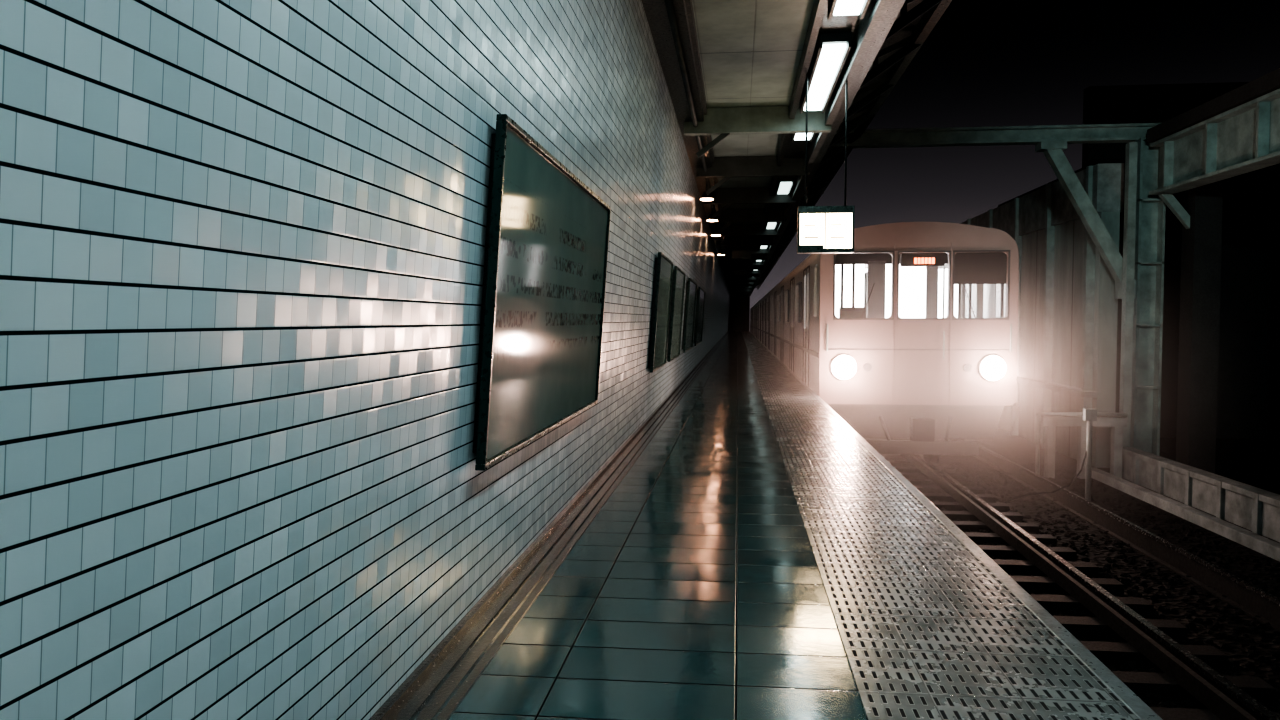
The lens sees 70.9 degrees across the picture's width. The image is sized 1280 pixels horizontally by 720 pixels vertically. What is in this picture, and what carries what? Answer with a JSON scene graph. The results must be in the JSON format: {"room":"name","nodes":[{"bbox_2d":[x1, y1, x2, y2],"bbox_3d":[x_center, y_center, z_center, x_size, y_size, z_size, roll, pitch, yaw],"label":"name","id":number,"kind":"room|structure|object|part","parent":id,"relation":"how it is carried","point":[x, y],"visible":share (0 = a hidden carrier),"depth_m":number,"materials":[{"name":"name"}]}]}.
{"room":"metro station","nodes":[
{"label":"metro station","id":0,"kind":"room"},
{"bbox_2d":[0,0,729,719],"bbox_3d":[3.493,-1.923,41.824,0.663,5.050,96.000,0,3,6],"label":"wall","id":1,"kind":"structure","parent":0,"point":[242,242],"depth_m":1.78,"materials":[{"name":"tile"}]},
{"bbox_2d":[473,114,610,470],"bbox_3d":[-0.391,-0.283,4.359,0.149,1.224,2.544,0,3,6],"label":"notice board","id":2,"kind":"object","parent":1,"relation":"attached to","point":[547,240],"visible":1,"depth_m":3.75,"materials":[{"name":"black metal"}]},
{"bbox_2d":[369,331,727,719],"bbox_3d":[3.576,-0.766,41.866,0.042,0.035,96.000,0,3,6],"label":"baseboard","id":3,"kind":"structure","parent":1,"relation":"attached to","point":[390,705],"depth_m":3.41,"materials":[{"name":"stone"}]},
{"bbox_2d":[648,252,672,372],"bbox_3d":[0.240,-0.529,10.170,0.150,1.244,1.744,0,3,6],"label":"notice board","id":4,"kind":"object","parent":1,"relation":"attached to","point":[663,272],"visible":1,"depth_m":9.85,"materials":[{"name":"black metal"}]},
{"bbox_2d":[667,266,685,361],"bbox_3d":[0.510,-0.639,12.653,0.150,1.244,1.944,0,3,6],"label":"notice board","id":5,"kind":"object","parent":1,"relation":"attached to","point":[678,278],"visible":0.96,"depth_m":12.35,"materials":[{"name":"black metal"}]},
{"bbox_2d":[682,278,696,352],"bbox_3d":[0.899,-0.797,16.229,0.150,1.244,2.544,0,3,6],"label":"notice board","id":6,"kind":"object","parent":1,"relation":"attached to","point":[691,286],"visible":1,"depth_m":15.72,"materials":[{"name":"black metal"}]},
{"bbox_2d":[693,287,704,345],"bbox_3d":[1.358,-0.984,20.450,0.150,1.244,3.044,0,3,6],"label":"notice board","id":7,"kind":"object","parent":1,"relation":"attached to","point":[700,301],"visible":1,"depth_m":19.84,"materials":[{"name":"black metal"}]},
{"bbox_2d":[413,331,866,719],"bbox_3d":[4.598,-0.070,41.785,2.075,1.350,96.000,0,3,6],"label":"floor","id":8,"kind":"structure","parent":0,"point":[696,590],"depth_m":3.52,"materials":[{"name":"tile"}]},
{"bbox_2d":[387,331,729,719],"bbox_3d":[3.674,-0.755,41.855,0.155,0.014,96.000,0,3,6],"label":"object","id":9,"kind":"structure","parent":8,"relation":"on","point":[420,695],"depth_m":3.47,"materials":[{"name":"stone"}]},
{"bbox_2d":[741,331,1139,719],"bbox_3d":[5.262,-0.745,41.683,0.740,0.008,96.000,0,3,6],"label":"tactile paving","id":10,"kind":"object","parent":8,"relation":"on","point":[927,631],"visible":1,"depth_m":3.47,"materials":[{"name":"grey metal"}]},
{"bbox_2d":[749,331,1162,719],"bbox_3d":[5.662,-0.633,41.645,0.065,0.228,96.000,0,3,6],"label":"coping","id":11,"kind":"object","parent":8,"relation":"attached to","point":[1124,693],"visible":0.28,"depth_m":3.47,"materials":[{"name":"concrete"}]},
{"bbox_2d":[641,0,733,296],"bbox_3d":[3.983,-4.293,41.665,0.352,0.240,96.000,0,3,6],"label":"ceiling beam","id":12,"kind":"structure","parent":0,"point":[671,23],"depth_m":8.72,"materials":[{"name":"grey concrete"}]},
{"bbox_2d":[728,294,749,330],"bbox_3d":[9.665,-4.330,89.511,2.460,5.650,0.330,0,3,6],"label":"wall","id":13,"kind":"structure","parent":0,"point":[739,312],"depth_m":89.33,"materials":[{"name":"concrete"}]},
{"bbox_2d":[692,0,813,293],"bbox_3d":[4.238,-4.477,41.630,1.800,0.130,96.000,0,3,6],"label":"ceiling","id":14,"kind":"structure","parent":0,"point":[750,51],"depth_m":8.84,"materials":[{"name":"beige tile"}]},
{"bbox_2d":[684,106,831,295],"bbox_3d":[4.800,-4.126,42.007,1.760,0.584,62.840,0,3,6],"label":"ceiling beams","id":15,"kind":"structure","parent":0,"point":[723,122],"depth_m":14.11,"materials":[{"name":"grey concrete"}]},
{"bbox_2d":[700,183,713,200],"bbox_3d":[1.148,-2.917,15.453,0.257,0.335,0.257,0,3,6],"label":"recessed light","id":16,"kind":"object","parent":15,"relation":"in","point":[704,197],"visible":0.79,"depth_m":15.39,"materials":[{"name":"metal"}]},
{"bbox_2d":[706,206,717,221],"bbox_3d":[1.504,-3.062,18.731,0.257,0.335,0.257,0,3,6],"label":"recessed light","id":17,"kind":"object","parent":15,"relation":"in","point":[710,219],"visible":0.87,"depth_m":18.67,"materials":[{"name":"metal"}]},
{"bbox_2d":[711,223,720,235],"bbox_3d":[1.861,-3.207,22.008,0.257,0.335,0.257,0,3,6],"label":"recessed light","id":18,"kind":"object","parent":15,"relation":"in","point":[715,230],"visible":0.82,"depth_m":21.95,"materials":[{"name":"metal"}]},
{"bbox_2d":[744,0,951,296],"bbox_3d":[5.108,-4.608,41.529,2.950,0.900,96.000,0,3,6],"label":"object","id":19,"kind":"structure","parent":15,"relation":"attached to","point":[890,34],"depth_m":9.93,"materials":[{"name":"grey metal"}]},
{"bbox_2d":[765,222,777,229],"bbox_3d":[3.368,-3.478,23.091,0.280,0.130,1.420,0,3,6],"label":"fluorescent light","id":20,"kind":"object","parent":19,"relation":"attached to","point":[768,225],"visible":0.83,"depth_m":22.85,"materials":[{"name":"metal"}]},
{"bbox_2d":[775,177,794,195],"bbox_3d":[2.655,-3.188,16.536,0.280,0.130,1.420,0,3,6],"label":"fluorescent light","id":21,"kind":"object","parent":19,"relation":"attached to","point":[784,185],"visible":1,"depth_m":16.07,"materials":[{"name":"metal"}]},
{"bbox_2d":[791,133,815,141],"bbox_3d":[2.107,-2.965,11.496,0.280,0.130,1.170,0,3,6],"label":"fluorescent light","id":22,"kind":"object","parent":19,"relation":"attached to","point":[794,136],"visible":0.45,"depth_m":11.78,"materials":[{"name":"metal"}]},
{"bbox_2d":[797,72,854,253],"bbox_3d":[1.820,-1.970,8.802,0.540,1.840,0.150,0,3,6],"label":"station sign","id":23,"kind":"object","parent":19,"relation":"hanging from","point":[820,229],"visible":0.93,"depth_m":8.77,"materials":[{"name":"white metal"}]},
{"bbox_2d":[800,32,851,112],"bbox_3d":[1.850,-2.861,9.137,0.280,0.130,2.520,0,3,6],"label":"fluorescent light","id":24,"kind":"object","parent":19,"relation":"attached to","point":[831,52],"visible":1,"depth_m":8.60,"materials":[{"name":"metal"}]},
{"bbox_2d":[828,0,870,19],"bbox_3d":[1.499,-2.719,5.909,0.280,0.130,2.520,0,3,6],"label":"fluorescent light","id":25,"kind":"object","parent":19,"relation":"attached to","point":[835,7],"visible":1,"depth_m":6.93,"materials":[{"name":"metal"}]},
{"bbox_2d":[938,427,1279,712],"bbox_3d":[11.942,0.780,41.024,13.100,0.220,96.000,0,3,6],"label":"ground","id":26,"kind":"structure","parent":0,"point":[1253,462],"depth_m":10.23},
{"bbox_2d":[830,123,1165,455],"bbox_3d":[4.792,-0.979,14.916,7.500,5.640,0.650,0,3,6],"label":"support beam","id":27,"kind":"structure","parent":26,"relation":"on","point":[1138,276],"depth_m":14.51,"materials":[{"name":"metal"}]},
{"bbox_2d":[960,163,1123,467],"bbox_3d":[10.133,-1.684,36.984,0.550,5.100,44.200,0,3,6],"label":"wall","id":28,"kind":"structure","parent":26,"relation":"on","point":[1068,305],"depth_m":16.58,"materials":[{"name":"concrete"}]},
{"bbox_2d":[1004,409,1096,502],"bbox_3d":[5.352,1.307,11.760,1.124,1.350,0.100,0,3,6],"label":"post","id":29,"kind":"object","parent":26,"relation":"on","point":[1089,415],"visible":0.93,"depth_m":11.68,"materials":[{"name":"metal"}]},
{"bbox_2d":[881,454,1279,719],"bbox_3d":[7.021,0.561,41.550,2.000,0.290,96.000,0,3,6],"label":"railway track","id":30,"kind":"object","parent":26,"relation":"on","point":[1187,670],"visible":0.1,"depth_m":7.27,"materials":[{"name":"metal"}]},
{"bbox_2d":[750,222,1018,462],"bbox_3d":[7.955,-1.844,49.397,2.794,3.817,74.440,0,3,6],"label":"train","id":31,"kind":"object","parent":30,"relation":"on","point":[909,336],"visible":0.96,"depth_m":13.02,"materials":[{"name":"paint"}]},
{"bbox_3d":[9.640,-3.281,77.513,0.040,2.152,18.100,0,3,6],"label":"panel","id":32,"kind":"part","parent":31,"relation":"part of","materials":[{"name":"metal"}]},
{"bbox_3d":[7.631,-2.465,59.040,0.040,2.152,18.100,0,3,6],"label":"panel","id":33,"kind":"part","parent":31,"relation":"part of","materials":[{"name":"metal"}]},
{"bbox_3d":[5.623,-1.648,40.567,0.040,2.152,18.100,0,3,6],"label":"panel","id":34,"kind":"part","parent":31,"relation":"part of","materials":[{"name":"metal"}]},
{"bbox_3d":[3.614,-0.832,22.094,0.040,2.152,18.100,0,3,6],"label":"panel","id":35,"kind":"part","parent":31,"relation":"part of","materials":[{"name":"metal"}]},
{"bbox_3d":[3.996,-0.668,12.968,2.770,2.630,0.080,0,3,6],"label":"panel","id":36,"kind":"part","parent":31,"relation":"part of","materials":[{"name":"paint"}]},
{"bbox_3d":[6.328,-0.819,21.799,0.040,2.152,18.100,0,3,6],"label":"panel","id":37,"kind":"part","parent":31,"relation":"part of","materials":[{"name":"metal"}]},
{"bbox_2d":[1035,412,1127,478],"bbox_3d":[6.852,1.340,14.075,1.400,1.080,0.380,0,3,6],"label":"barrier","id":38,"kind":"object","parent":26,"relation":"on","point":[1050,420],"visible":0.8,"depth_m":14.02,"materials":[{"name":"concrete"}]},
{"bbox_2d":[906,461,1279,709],"bbox_3d":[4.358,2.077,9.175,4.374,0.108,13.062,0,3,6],"label":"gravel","id":39,"kind":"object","parent":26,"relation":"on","point":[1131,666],"visible":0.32,"depth_m":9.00,"materials":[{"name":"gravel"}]},
{"bbox_2d":[944,439,1279,631],"bbox_3d":[8.861,0.545,41.349,0.140,0.240,96.000,0,3,6],"label":"rail","id":40,"kind":"object","parent":26,"relation":"on","point":[1253,600],"visible":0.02,"depth_m":9.32,"materials":[{"name":"brown metal"}]},
{"bbox_2d":[998,82,1279,441],"bbox_3d":[11.514,-2.076,19.800,4.000,7.400,38.000,0,3,6],"label":"wall","id":41,"kind":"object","parent":26,"relation":"on","point":[1248,393],"visible":0.18,"depth_m":18.75,"materials":[{"name":"concrete"}]},
{"bbox_2d":[1091,447,1279,561],"bbox_3d":[7.082,1.899,7.872,1.300,0.490,13.000,0,3,6],"label":"concrete barrier","id":42,"kind":"object","parent":26,"relation":"on","point":[1254,509],"visible":0.88,"depth_m":11.42,"materials":[{"name":"grey concrete"}]},
{"bbox_2d":[1147,68,1279,473],"bbox_3d":[9.533,-0.608,8.099,4.400,5.500,12.200,0,3,6],"label":"girder","id":43,"kind":"object","parent":26,"relation":"on","point":[1236,132],"visible":0.94,"depth_m":13.86,"materials":[{"name":"metal"}]}
]}

